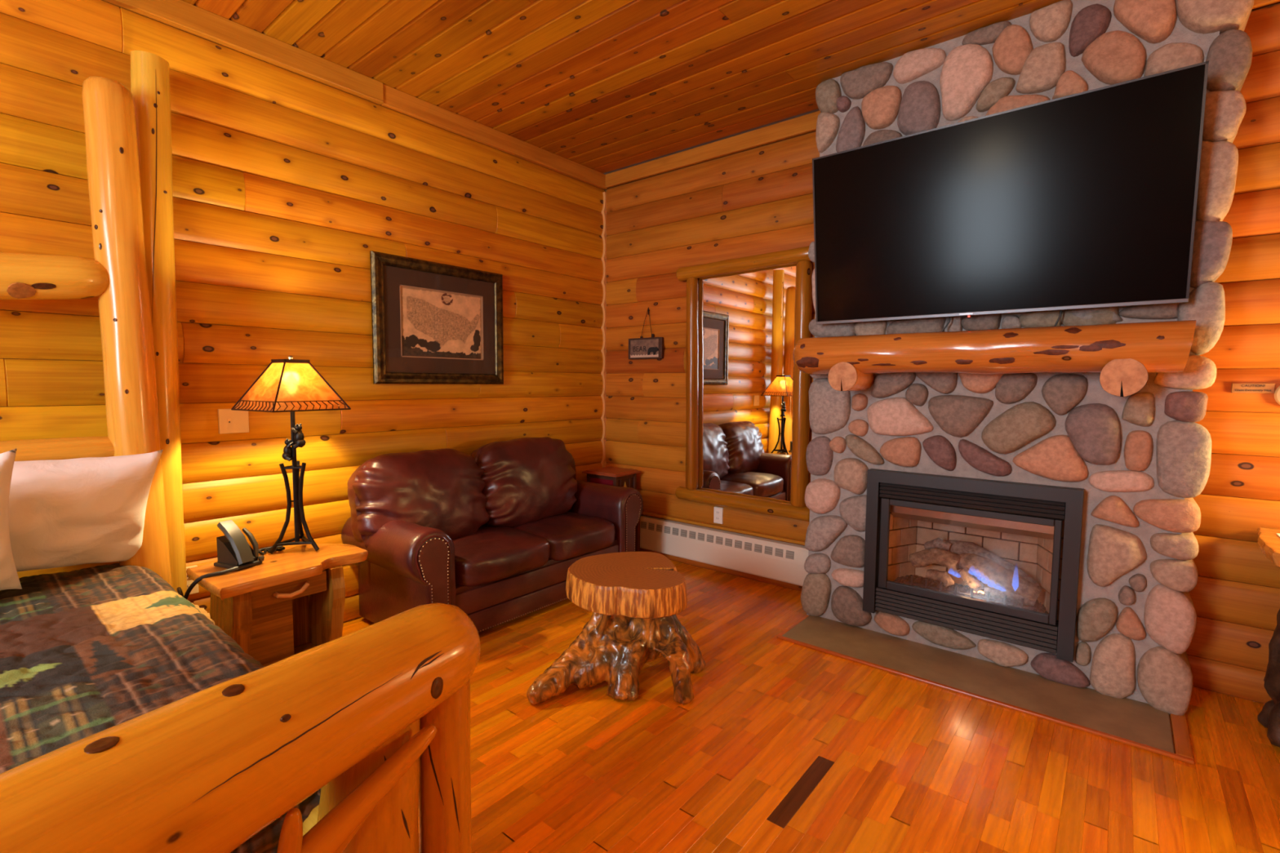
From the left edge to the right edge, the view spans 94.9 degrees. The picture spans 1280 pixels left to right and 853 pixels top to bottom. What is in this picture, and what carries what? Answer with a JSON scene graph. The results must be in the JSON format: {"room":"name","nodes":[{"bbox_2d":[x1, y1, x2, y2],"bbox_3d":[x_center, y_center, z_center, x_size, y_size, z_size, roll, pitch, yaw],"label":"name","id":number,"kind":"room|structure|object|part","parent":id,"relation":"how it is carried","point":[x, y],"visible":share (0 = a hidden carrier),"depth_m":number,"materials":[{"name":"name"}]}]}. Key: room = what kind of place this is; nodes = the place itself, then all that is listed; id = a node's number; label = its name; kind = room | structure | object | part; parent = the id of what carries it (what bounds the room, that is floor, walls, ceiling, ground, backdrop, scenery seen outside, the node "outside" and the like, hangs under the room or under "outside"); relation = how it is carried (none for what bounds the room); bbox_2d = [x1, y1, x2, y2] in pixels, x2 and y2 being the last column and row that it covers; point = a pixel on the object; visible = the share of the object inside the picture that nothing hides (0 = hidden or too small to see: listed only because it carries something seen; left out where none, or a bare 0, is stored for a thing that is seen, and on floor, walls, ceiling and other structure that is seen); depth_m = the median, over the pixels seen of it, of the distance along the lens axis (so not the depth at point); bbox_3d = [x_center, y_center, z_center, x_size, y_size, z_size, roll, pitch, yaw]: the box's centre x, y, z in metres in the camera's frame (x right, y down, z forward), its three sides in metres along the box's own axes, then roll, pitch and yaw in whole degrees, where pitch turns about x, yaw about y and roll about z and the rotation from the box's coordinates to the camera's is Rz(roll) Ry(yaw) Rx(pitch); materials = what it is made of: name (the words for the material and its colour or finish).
{"room":"hotel room","nodes":[
{"label":"hotel room","id":0,"kind":"room"},
{"bbox_2d":[0,0,604,622],"bbox_3d":[-2.231,-0.346,2.450,0.146,2.944,6.200,4,5,39],"label":"wall","id":1,"kind":"structure","parent":0,"point":[286,183],"depth_m":2.87,"materials":[{"name":"brown wood"}]},
{"bbox_2d":[186,564,199,595],"bbox_3d":[-2.053,0.698,2.633,0.021,0.127,0.118,4,5,39],"label":"wall outlet","id":2,"kind":"object","parent":1,"relation":"attached to","point":[195,590],"visible":0.1,"depth_m":2.66,"materials":[{"name":"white plastic"}]},
{"bbox_2d":[217,408,248,434],"bbox_3d":[-1.904,-0.026,2.754,0.019,0.115,0.120,4,5,39],"label":"jack plate","id":3,"kind":"object","parent":1,"relation":"attached to","point":[230,421],"visible":0.9,"depth_m":2.75,"materials":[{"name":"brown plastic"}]},
{"bbox_2d":[102,0,383,105],"bbox_3d":[-2.743,-1.710,1.603,0.046,0.106,4.188,4,5,39],"label":"trim","id":4,"kind":"structure","parent":1,"relation":"attached to","point":[181,15],"depth_m":2.73,"materials":[{"name":"brown wood"}]},
{"bbox_2d":[369,250,503,384],"bbox_3d":[-1.187,-0.619,3.558,0.034,0.722,0.877,4,5,39],"label":"framed picture","id":5,"kind":"object","parent":1,"relation":"attached to","point":[433,322],"visible":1,"depth_m":3.51,"materials":[{"name":"brown metal"}]},
{"bbox_3d":[-1.442,-0.597,3.244,0.028,0.722,0.066,4,5,39],"label":"frame","id":6,"kind":"part","parent":5,"relation":"part of","materials":[{"name":"brown metal"}]},
{"bbox_3d":[-1.182,-0.946,3.532,0.028,0.066,0.877,4,5,39],"label":"frame","id":7,"kind":"part","parent":5,"relation":"part of","materials":[{"name":"brown wood"}]},
{"bbox_3d":[-1.187,-0.291,3.581,0.028,0.066,0.877,4,5,39],"label":"frame","id":8,"kind":"part","parent":5,"relation":"part of","materials":[{"name":"black wood"}]},
{"bbox_2d":[400,285,482,359],"bbox_3d":[-1.190,-0.617,3.565,0.001,0.407,0.562,4,5,39],"label":"print","id":9,"kind":"object","parent":5,"relation":"attached to","point":[435,324],"depth_m":3.55},
{"bbox_3d":[-0.927,-0.640,3.869,0.028,0.722,0.066,4,5,39],"label":"frame","id":10,"kind":"part","parent":5,"relation":"part of","materials":[{"name":"black wood"}]},
{"bbox_2d":[380,84,607,190],"bbox_3d":[-0.842,-1.868,3.920,0.036,0.106,1.810,4,5,39],"label":"trim","id":11,"kind":"structure","parent":1,"relation":"attached to","point":[395,100],"depth_m":3.72,"materials":[{"name":"brown wood"}]},
{"bbox_2d":[182,0,1062,174],"bbox_3d":[-0.137,-1.724,0.632,5.500,0.100,6.200,4,5,39],"label":"ceiling","id":12,"kind":"structure","parent":0,"point":[604,86],"depth_m":2.88,"materials":[{"name":"brown wood"}]},
{"bbox_2d":[342,560,1279,852],"bbox_3d":[-0.261,1.330,0.730,5.500,0.120,6.531,4,5,39],"label":"floor","id":13,"kind":"structure","parent":0,"point":[780,746],"depth_m":2.06,"materials":[{"name":"brown wood"}]},
{"bbox_2d":[0,50,480,852],"bbox_3d":[-1.664,-0.080,1.195,2.317,2.627,1.973,4,5,39],"label":"bed","id":14,"kind":"object","parent":13,"relation":"on","point":[375,717],"visible":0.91,"depth_m":1.26,"materials":[{"name":"brown wood"}]},
{"bbox_3d":[-2.442,-0.455,1.721,0.184,0.178,1.348,4,12,39],"label":"headboard rail","id":15,"kind":"part","parent":14,"relation":"part of","materials":[{"name":"orange wood"}]},
{"bbox_3d":[-2.459,0.124,1.788,0.114,0.113,1.360,4,5,39],"label":"headboard rail","id":16,"kind":"part","parent":14,"relation":"part of","materials":[{"name":"orange wood"}]},
{"bbox_3d":[-1.992,-0.081,2.306,0.165,2.440,0.164,-3,5,-28],"label":"bed post","id":17,"kind":"part","parent":14,"relation":"part of","materials":[{"name":"orange wood"}]},
{"bbox_3d":[-2.012,-0.180,2.459,0.144,2.616,0.143,0,4,-20],"label":"bed post","id":18,"kind":"part","parent":14,"relation":"part of","materials":[{"name":"orange wood"}]},
{"bbox_2d":[0,563,320,852],"bbox_3d":[-1.832,0.807,1.331,1.657,0.414,1.501,4,5,39],"label":"patchwork quilt","id":19,"kind":"object","parent":14,"relation":"on","point":[85,652],"visible":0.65,"depth_m":1.53,"materials":[{"name":"fabric"}]},
{"bbox_2d":[0,448,22,590],"bbox_3d":[-2.153,0.331,1.577,0.300,0.506,0.682,4,5,39],"label":"pillow","id":20,"kind":"object","parent":19,"relation":"on","point":[9,579],"visible":1,"depth_m":1.80,"materials":[{"name":"white fabric"}]},
{"bbox_2d":[8,449,163,571],"bbox_3d":[-2.094,0.310,2.026,0.284,0.506,0.694,4,5,39],"label":"pillow","id":21,"kind":"object","parent":19,"relation":"on","point":[78,511],"visible":0.97,"depth_m":2.05,"materials":[{"name":"white fabric"}]},
{"bbox_3d":[-1.333,0.899,1.851,1.680,0.124,0.127,4,5,38],"label":"rail","id":22,"kind":"part","parent":14,"relation":"part of","materials":[{"name":"wood"}]},
{"bbox_3d":[-0.628,0.920,1.365,0.251,0.601,0.248,3,4,-11],"label":"foot post","id":23,"kind":"part","parent":14,"relation":"part of","materials":[{"name":"brown wood"}]},
{"bbox_3d":[-0.494,0.911,1.487,0.130,0.601,0.132,-2,8,-24],"label":"foot post","id":24,"kind":"part","parent":14,"relation":"part of","materials":[{"name":"brown wood"}]},
{"bbox_2d":[186,543,368,666],"bbox_3d":[-1.504,0.847,2.507,0.435,0.565,0.599,4,5,39],"label":"nightstand","id":25,"kind":"object","parent":13,"relation":"on","point":[288,604],"visible":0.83,"depth_m":2.44,"materials":[{"name":"brown wood"}]},
{"bbox_2d":[177,520,264,599],"bbox_3d":[-1.685,0.575,2.368,0.289,0.370,0.204,-3,5,-39],"label":"telephone","id":26,"kind":"object","parent":25,"relation":"on","point":[234,553],"visible":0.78,"depth_m":2.38,"materials":[{"name":"black plastic"}]},
{"bbox_3d":[-1.730,0.661,2.298,0.262,0.207,0.123,1,4,5],"label":"cord","id":27,"kind":"part","parent":26,"relation":"part of","materials":[{"name":"black plastic"}]},
{"bbox_3d":[-1.570,0.546,2.435,0.024,0.020,0.023,2,5,21],"label":"key knob","id":28,"kind":"part","parent":26,"relation":"part of","materials":[{"name":"grey plastic"}]},
{"bbox_2d":[258,546,284,555],"bbox_3d":[-1.647,0.548,2.590,0.076,0.023,0.144,4,5,39],"label":"cable","id":29,"kind":"object","parent":25,"relation":"on","point":[278,548],"visible":0.62,"depth_m":2.60,"materials":[{"name":"black plastic"}]},
{"bbox_3d":[-1.544,0.845,2.430,0.015,0.290,0.195,4,5,39],"label":"panel","id":30,"kind":"part","parent":25,"relation":"part of","materials":[{"name":"brown wood"}]},
{"bbox_3d":[-1.502,0.659,2.451,0.195,0.089,0.294,4,5,39],"label":"drawer","id":31,"kind":"part","parent":25,"relation":"part of","materials":[{"name":"brown wood"}]},
{"bbox_2d":[231,355,351,553],"bbox_3d":[-1.538,0.120,2.612,0.338,0.867,0.338,3,5,31],"label":"table lamp","id":32,"kind":"object","parent":25,"relation":"on","point":[291,385],"visible":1,"depth_m":2.56,"materials":[{"name":"metal"}]},
{"bbox_3d":[-1.590,-0.174,2.500,0.328,0.208,0.118,3,5,31],"label":"shade panel","id":33,"kind":"part","parent":32,"relation":"part of","materials":[{"name":"orange"}]},
{"bbox_3d":[-1.586,0.359,2.582,0.017,0.395,0.097,4,6,44],"label":"leg","id":34,"kind":"part","parent":32,"relation":"part of","materials":[{"name":"metal"}]},
{"bbox_3d":[-1.536,-0.184,2.590,0.338,0.221,0.338,3,5,31],"label":"shade frame","id":35,"kind":"part","parent":32,"relation":"part of","materials":[{"name":"brown metal"}]},
{"bbox_3d":[-1.538,0.108,2.611,0.018,0.820,0.018,1,4,8],"label":"stem","id":36,"kind":"part","parent":32,"relation":"part of","materials":[{"name":"metal"}]},
{"bbox_3d":[-1.558,0.351,2.693,0.017,0.395,0.097,-1,4,-16],"label":"leg","id":37,"kind":"part","parent":32,"relation":"part of","materials":[{"name":"metal"}]},
{"bbox_3d":[-1.476,0.357,2.614,0.097,0.395,0.016,1,4,14],"label":"leg","id":38,"kind":"part","parent":32,"relation":"part of","materials":[{"name":"metal"}]},
{"bbox_3d":[-1.446,-0.176,2.536,0.118,0.208,0.328,3,5,31],"label":"shade panel","id":39,"kind":"part","parent":32,"relation":"part of","materials":[{"name":"orange"}]},
{"bbox_3d":[-1.409,0.667,2.387,0.039,0.048,0.137,4,5,39],"label":"drawer handle","id":40,"kind":"part","parent":25,"relation":"part of","materials":[{"name":"brown wood"}]},
{"bbox_3d":[-1.595,0.807,2.537,0.018,0.400,0.300,4,5,39],"label":"panel","id":41,"kind":"part","parent":25,"relation":"part of","materials":[{"name":"brown wood"}]},
{"bbox_2d":[293,641,315,654],"bbox_3d":[-1.518,0.999,2.487,0.220,0.025,0.300,4,5,39],"label":"shelf","id":42,"kind":"object","parent":25,"relation":"attached to","point":[299,646],"depth_m":2.61,"materials":[{"name":"brown wood"}]},
{"bbox_2d":[341,436,643,632],"bbox_3d":[-0.784,0.574,3.554,0.748,0.965,1.738,4,5,39],"label":"leather loveseat","id":43,"kind":"object","parent":13,"relation":"on","point":[494,533],"visible":0.94,"depth_m":3.21,"materials":[{"name":"brown leather"}]},
{"bbox_3d":[-1.254,0.765,3.020,0.710,0.588,0.248,4,5,39],"label":"arm","id":44,"kind":"part","parent":43,"relation":"part of","materials":[{"name":"leather"}]},
{"bbox_2d":[347,448,489,548],"bbox_3d":[-1.211,0.410,3.264,0.376,0.556,0.768,4,5,39],"label":"cushion","id":45,"kind":"object","parent":43,"relation":"on","point":[446,490],"depth_m":3.11,"materials":[{"name":"leather"}]},
{"bbox_3d":[-0.980,0.798,2.796,0.016,0.538,0.155,4,5,39],"label":"arm panel","id":46,"kind":"part","parent":43,"relation":"part of","materials":[{"name":"leather"}]},
{"bbox_3d":[-0.998,0.582,3.745,0.175,0.784,1.535,4,5,39],"label":"frame","id":47,"kind":"part","parent":43,"relation":"part of","materials":[{"name":"leather"}]},
{"bbox_2d":[452,525,549,586],"bbox_3d":[-0.904,0.719,3.330,0.633,0.218,0.627,4,5,39],"label":"seat cushion","id":48,"kind":"object","parent":43,"relation":"on","point":[486,556],"depth_m":3.16,"materials":[{"name":"leather"}]},
{"bbox_3d":[-0.533,0.980,3.391,0.027,0.114,1.221,4,5,39],"label":"rail","id":49,"kind":"part","parent":43,"relation":"part of","materials":[{"name":"leather"}]},
{"bbox_2d":[470,436,577,527],"bbox_3d":[-0.757,0.354,3.818,0.380,0.564,0.789,4,5,39],"label":"cushion","id":50,"kind":"object","parent":43,"relation":"on","point":[526,482],"depth_m":3.65,"materials":[{"name":"leather"}]},
{"bbox_3d":[-0.793,0.877,3.597,0.665,0.245,1.265,4,5,39],"label":"frame","id":51,"kind":"part","parent":43,"relation":"part of","materials":[{"name":"leather"}]},
{"bbox_3d":[-0.533,0.861,3.382,0.027,0.122,1.221,4,5,39],"label":"rail","id":52,"kind":"part","parent":43,"relation":"part of","materials":[{"name":"leather"}]},
{"bbox_2d":[511,511,615,560],"bbox_3d":[-0.538,0.692,3.780,0.633,0.208,0.597,4,5,39],"label":"seat cushion","id":53,"kind":"object","parent":43,"relation":"on","point":[570,535],"depth_m":3.62,"materials":[{"name":"leather"}]},
{"bbox_3d":[-0.325,0.687,4.149,0.710,0.588,0.248,4,5,39],"label":"arm","id":54,"kind":"part","parent":43,"relation":"part of","materials":[{"name":"leather"}]},
{"bbox_3d":[-0.051,0.721,3.925,0.016,0.538,0.155,4,5,39],"label":"arm panel","id":55,"kind":"part","parent":43,"relation":"part of","materials":[{"name":"leather"}]},
{"bbox_2d":[582,466,640,488],"bbox_3d":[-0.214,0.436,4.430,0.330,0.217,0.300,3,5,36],"label":"side table","id":56,"kind":"object","parent":13,"relation":"on","point":[611,476],"visible":0.58,"depth_m":4.36,"materials":[{"name":"brown wood"}]},
{"bbox_3d":[-0.384,0.446,4.416,0.024,0.197,0.024,3,5,36],"label":"post","id":57,"kind":"part","parent":56,"relation":"part of","materials":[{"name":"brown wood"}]},
{"bbox_3d":[-0.279,0.458,4.344,0.232,0.145,0.004,3,5,36],"label":"glass panel","id":58,"kind":"part","parent":56,"relation":"part of","materials":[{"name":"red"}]},
{"bbox_3d":[-0.214,0.364,4.425,0.266,0.032,0.236,3,5,36],"label":"rail","id":59,"kind":"part","parent":56,"relation":"part of","materials":[{"name":"brown wood"}]},
{"bbox_3d":[-0.178,0.458,4.264,0.024,0.197,0.024,3,5,36],"label":"post","id":60,"kind":"part","parent":56,"relation":"part of","materials":[{"name":"brown wood"}]},
{"bbox_3d":[-0.113,0.458,4.357,0.004,0.145,0.202,3,5,36],"label":"glass panel","id":61,"kind":"part","parent":56,"relation":"part of","materials":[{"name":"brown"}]},
{"bbox_3d":[-0.044,0.446,4.446,0.024,0.197,0.024,3,5,36],"label":"post","id":62,"kind":"part","parent":56,"relation":"part of","materials":[{"name":"brown wood"}]},
{"bbox_2d":[526,551,705,705],"bbox_3d":[-0.085,0.886,2.680,0.784,0.480,0.595,0,4,-2],"label":"table","id":63,"kind":"object","parent":13,"relation":"on","point":[634,599],"visible":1,"depth_m":2.50,"materials":[{"name":"brown wood"}]},
{"bbox_2d":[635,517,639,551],"bbox_3d":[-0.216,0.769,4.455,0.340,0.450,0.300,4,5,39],"label":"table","id":64,"kind":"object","parent":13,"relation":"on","point":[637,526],"visible":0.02,"depth_m":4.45,"materials":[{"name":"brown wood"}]},
{"bbox_2d":[782,615,1174,753],"bbox_3d":[1.447,1.131,2.734,1.525,0.016,0.380,4,5,39],"label":"hearth slab","id":65,"kind":"object","parent":13,"relation":"on","point":[1135,721],"visible":0.8,"depth_m":2.61,"materials":[{"name":"stone"}]},
{"bbox_2d":[777,635,1194,764],"bbox_3d":[1.452,1.128,2.712,1.590,0.013,0.398,4,5,39],"label":"trim","id":66,"kind":"structure","parent":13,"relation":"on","point":[1183,748],"depth_m":2.31,"materials":[{"name":"brown wood"}]},
{"bbox_2d":[800,0,1253,715],"bbox_3d":[1.663,-0.352,2.856,1.682,2.947,0.373,4,5,39],"label":"stone fireplace","id":67,"kind":"object","parent":13,"relation":"on","point":[1140,460],"depth_m":2.61,"materials":[{"name":"grey stone"}]},
{"bbox_3d":[1.544,0.623,2.817,0.763,0.470,0.022,4,5,39],"label":"door frame","id":68,"kind":"part","parent":67,"relation":"part of","materials":[{"name":"grey metal"}]},
{"bbox_2d":[890,498,1053,539],"bbox_3d":[1.595,0.440,2.858,0.701,0.115,0.075,4,5,39],"label":"hood","id":69,"kind":"object","parent":67,"relation":"attached to","point":[942,517],"depth_m":2.83,"materials":[{"name":"brown metal"}]},
{"bbox_3d":[1.626,0.614,2.917,0.897,0.750,0.317,4,5,39],"label":"gas fireplace","id":70,"kind":"part","parent":67,"relation":"part of","materials":[{"name":"black metal"}]},
{"bbox_2d":[792,320,1195,396],"bbox_3d":[1.460,-0.290,2.684,1.551,0.281,0.301,4,5,39],"label":"mantel","id":71,"kind":"object","parent":67,"relation":"attached to","point":[1124,353],"visible":1,"depth_m":2.44,"materials":[{"name":"brown wood"}]},
{"bbox_2d":[812,61,1208,324],"bbox_3d":[1.488,-0.911,2.619,1.452,0.834,0.177,4,5,39],"label":"television","id":72,"kind":"object","parent":67,"relation":"attached to","point":[1087,199],"visible":1,"depth_m":2.47,"materials":[{"name":"black plastic"}]},
{"bbox_2d":[942,316,951,331],"bbox_3d":[1.449,-0.536,2.772,0.039,0.177,0.012,2,4,20],"label":"cable","id":73,"kind":"object","parent":72,"relation":"hanging from","point":[947,324],"visible":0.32,"depth_m":2.77,"materials":[{"name":"black plastic"}]},
{"bbox_2d":[1053,310,1062,326],"bbox_3d":[1.783,-0.514,2.499,0.026,0.176,0.011,1,4,9],"label":"cable","id":74,"kind":"object","parent":72,"relation":"hanging from","point":[1060,311],"visible":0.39,"depth_m":2.50,"materials":[{"name":"black plastic"}]},
{"bbox_2d":[1257,527,1279,746],"bbox_3d":[2.864,0.835,1.802,1.387,0.750,0.607,4,5,39],"label":"side table","id":75,"kind":"object","parent":13,"relation":"on","point":[1268,541],"visible":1,"depth_m":2.22,"materials":[{"name":"brown wood"}]},
{"bbox_2d":[604,1,1279,703],"bbox_3d":[1.787,-0.367,3.094,5.300,2.944,0.146,4,5,39],"label":"wall","id":76,"kind":"structure","parent":0,"point":[758,200],"depth_m":3.55,"materials":[{"name":"brown wood"}]},
{"bbox_2d":[600,191,607,467],"bbox_3d":[-0.286,-0.432,4.709,0.046,2.808,0.036,4,5,39],"label":"trim","id":77,"kind":"structure","parent":76,"relation":"attached to","point":[603,373],"depth_m":4.67,"materials":[{"name":"brown wood"}]},
{"bbox_2d":[628,306,663,359],"bbox_3d":[0.043,-0.698,4.390,0.325,0.385,0.035,4,5,39],"label":"hanging sign","id":78,"kind":"object","parent":76,"relation":"hanging from","point":[651,348],"visible":1,"depth_m":4.39,"materials":[{"name":"beige paint"}]},
{"bbox_3d":[0.040,-0.584,4.395,0.325,0.158,0.026,4,5,39],"label":"sign frame","id":79,"kind":"part","parent":78,"relation":"part of","materials":[{"name":"brown wood"}]},
{"bbox_2d":[604,111,820,188],"bbox_3d":[0.468,-1.867,3.996,1.894,0.102,0.030,4,5,39],"label":"trim","id":80,"kind":"structure","parent":76,"relation":"attached to","point":[806,123],"depth_m":3.93,"materials":[{"name":"brown wood"}]},
{"bbox_2d":[713,506,723,524],"bbox_3d":[0.548,0.617,4.087,0.070,0.114,0.027,4,5,39],"label":"wall outlet","id":81,"kind":"object","parent":76,"relation":"attached to","point":[718,511],"visible":1,"depth_m":4.08,"materials":[{"name":"white plastic"}]},
{"bbox_2d":[641,511,804,545],"bbox_3d":[0.434,0.691,4.184,1.860,0.020,0.046,4,5,39],"label":"trim","id":82,"kind":"structure","parent":76,"relation":"attached to","point":[644,513],"depth_m":4.03,"materials":[{"name":"brown wood"}]},
{"bbox_2d":[640,515,808,586],"bbox_3d":[0.499,0.840,4.113,1.585,0.249,0.072,4,5,39],"label":"baseboard heater","id":83,"kind":"object","parent":76,"relation":"attached to","point":[780,561],"visible":0.91,"depth_m":4.00,"materials":[{"name":"beige metal"}]},
{"bbox_2d":[640,521,646,528],"bbox_3d":[0.031,0.748,4.460,0.054,0.050,0.013,4,5,39],"label":"vent","id":84,"kind":"object","parent":83,"relation":"attached to","point":[643,524],"depth_m":4.46,"materials":[{"name":"beige metal"}]},
{"bbox_2d":[648,523,654,530],"bbox_3d":[0.088,0.752,4.413,0.054,0.050,0.013,4,5,39],"label":"vent","id":85,"kind":"object","parent":83,"relation":"attached to","point":[651,526],"depth_m":4.41,"materials":[{"name":"beige metal"}]},
{"bbox_2d":[656,524,662,532],"bbox_3d":[0.145,0.756,4.366,0.054,0.050,0.013,4,5,39],"label":"vent","id":86,"kind":"object","parent":83,"relation":"attached to","point":[659,526],"depth_m":4.36,"materials":[{"name":"beige metal"}]},
{"bbox_2d":[663,525,670,533],"bbox_3d":[0.203,0.760,4.319,0.054,0.050,0.013,4,5,39],"label":"vent","id":87,"kind":"object","parent":83,"relation":"attached to","point":[666,528],"depth_m":4.32,"materials":[{"name":"beige metal"}]},
{"bbox_2d":[671,527,678,535],"bbox_3d":[0.260,0.763,4.273,0.054,0.050,0.013,4,5,39],"label":"vent","id":88,"kind":"object","parent":83,"relation":"attached to","point":[674,530],"depth_m":4.27,"materials":[{"name":"beige metal"}]},
{"bbox_2d":[680,528,687,537],"bbox_3d":[0.317,0.767,4.226,0.054,0.050,0.013,4,5,39],"label":"vent","id":89,"kind":"object","parent":83,"relation":"attached to","point":[683,531],"depth_m":4.22,"materials":[{"name":"beige metal"}]},
{"bbox_2d":[688,530,695,539],"bbox_3d":[0.375,0.771,4.179,0.054,0.050,0.013,4,5,39],"label":"vent","id":90,"kind":"object","parent":83,"relation":"attached to","point":[691,533],"depth_m":4.17,"materials":[{"name":"beige metal"}]},
{"bbox_2d":[697,532,704,541],"bbox_3d":[0.432,0.775,4.132,0.054,0.050,0.013,4,5,39],"label":"vent","id":91,"kind":"object","parent":83,"relation":"attached to","point":[700,535],"depth_m":4.13,"materials":[{"name":"beige metal"}]},
{"bbox_2d":[706,534,713,542],"bbox_3d":[0.489,0.779,4.085,0.054,0.050,0.013,4,5,39],"label":"vent","id":92,"kind":"object","parent":83,"relation":"attached to","point":[709,537],"depth_m":4.08,"materials":[{"name":"beige metal"}]},
{"bbox_2d":[715,536,723,544],"bbox_3d":[0.547,0.783,4.038,0.054,0.050,0.013,4,5,39],"label":"vent","id":93,"kind":"object","parent":83,"relation":"attached to","point":[719,540],"depth_m":4.03,"materials":[{"name":"beige metal"}]},
{"bbox_2d":[724,537,732,546],"bbox_3d":[0.604,0.786,3.991,0.054,0.050,0.013,4,5,39],"label":"vent","id":94,"kind":"object","parent":83,"relation":"attached to","point":[728,541],"depth_m":3.99,"materials":[{"name":"beige metal"}]},
{"bbox_2d":[734,539,742,548],"bbox_3d":[0.661,0.790,3.944,0.054,0.050,0.013,4,5,39],"label":"vent","id":95,"kind":"object","parent":83,"relation":"attached to","point":[738,543],"depth_m":3.94,"materials":[{"name":"beige metal"}]},
{"bbox_2d":[744,542,751,551],"bbox_3d":[0.719,0.794,3.897,0.054,0.050,0.013,4,5,39],"label":"vent","id":96,"kind":"object","parent":83,"relation":"attached to","point":[748,545],"depth_m":3.89,"materials":[{"name":"beige metal"}]},
{"bbox_2d":[754,543,762,552],"bbox_3d":[0.776,0.798,3.850,0.054,0.050,0.013,4,5,39],"label":"vent","id":97,"kind":"object","parent":83,"relation":"attached to","point":[757,547],"depth_m":3.84,"materials":[{"name":"beige metal"}]},
{"bbox_2d":[764,546,772,555],"bbox_3d":[0.834,0.802,3.803,0.054,0.050,0.013,4,5,39],"label":"vent","id":98,"kind":"object","parent":83,"relation":"attached to","point":[767,549],"depth_m":3.80,"materials":[{"name":"beige metal"}]},
{"bbox_2d":[774,547,783,557],"bbox_3d":[0.891,0.806,3.756,0.054,0.050,0.013,4,5,39],"label":"vent","id":99,"kind":"object","parent":83,"relation":"attached to","point":[779,552],"depth_m":3.75,"materials":[{"name":"beige metal"}]},
{"bbox_2d":[785,550,794,559],"bbox_3d":[0.948,0.809,3.709,0.054,0.050,0.013,4,5,39],"label":"vent","id":100,"kind":"object","parent":83,"relation":"attached to","point":[789,554],"depth_m":3.71,"materials":[{"name":"beige metal"}]},
{"bbox_2d":[675,245,812,521],"bbox_3d":[0.671,-0.274,3.873,1.033,1.671,0.108,4,5,39],"label":"wall mirror","id":101,"kind":"object","parent":76,"relation":"attached to","point":[748,426],"visible":0.9,"depth_m":3.86,"materials":[{"name":"brown wood"}]},
{"bbox_3d":[0.669,0.509,3.922,1.017,0.102,0.094,4,5,39],"label":"frame rail","id":102,"kind":"part","parent":101,"relation":"part of","materials":[{"name":"wood"}]},
{"bbox_3d":[0.667,-1.051,3.817,1.018,0.112,0.094,4,5,39],"label":"frame rail","id":103,"kind":"part","parent":101,"relation":"part of","materials":[{"name":"wood"}]},
{"bbox_2d":[697,263,796,503],"bbox_3d":[0.700,-0.271,3.893,0.760,1.520,0.004,4,5,39],"label":"mirror glass","id":104,"kind":"object","parent":101,"relation":"attached to","point":[746,330],"depth_m":3.88,"materials":[{"name":"clear mirror"}]},
{"bbox_2d":[1231,382,1275,393],"bbox_3d":[2.513,-0.157,2.410,0.124,0.041,0.014,4,5,39],"label":"plaque","id":105,"kind":"object","parent":76,"relation":"attached to","point":[1236,388],"visible":1,"depth_m":2.41,"materials":[{"name":"beige"}]},
{"bbox_2d":[1252,0,1279,9],"bbox_3d":[3.090,-1.692,1.851,1.850,0.102,0.030,4,5,39],"label":"trim","id":106,"kind":"structure","parent":76,"relation":"attached to","point":[1257,3],"depth_m":2.34,"materials":[{"name":"brown wood"}]},
{"bbox_2d":[1274,386,1279,404],"bbox_3d":[2.598,-0.126,2.331,0.110,0.110,0.039,4,5,39],"label":"thermostat","id":107,"kind":"object","parent":76,"relation":"attached to","point":[1277,393],"visible":1,"depth_m":2.36,"materials":[{"name":"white plastic"}]}
]}

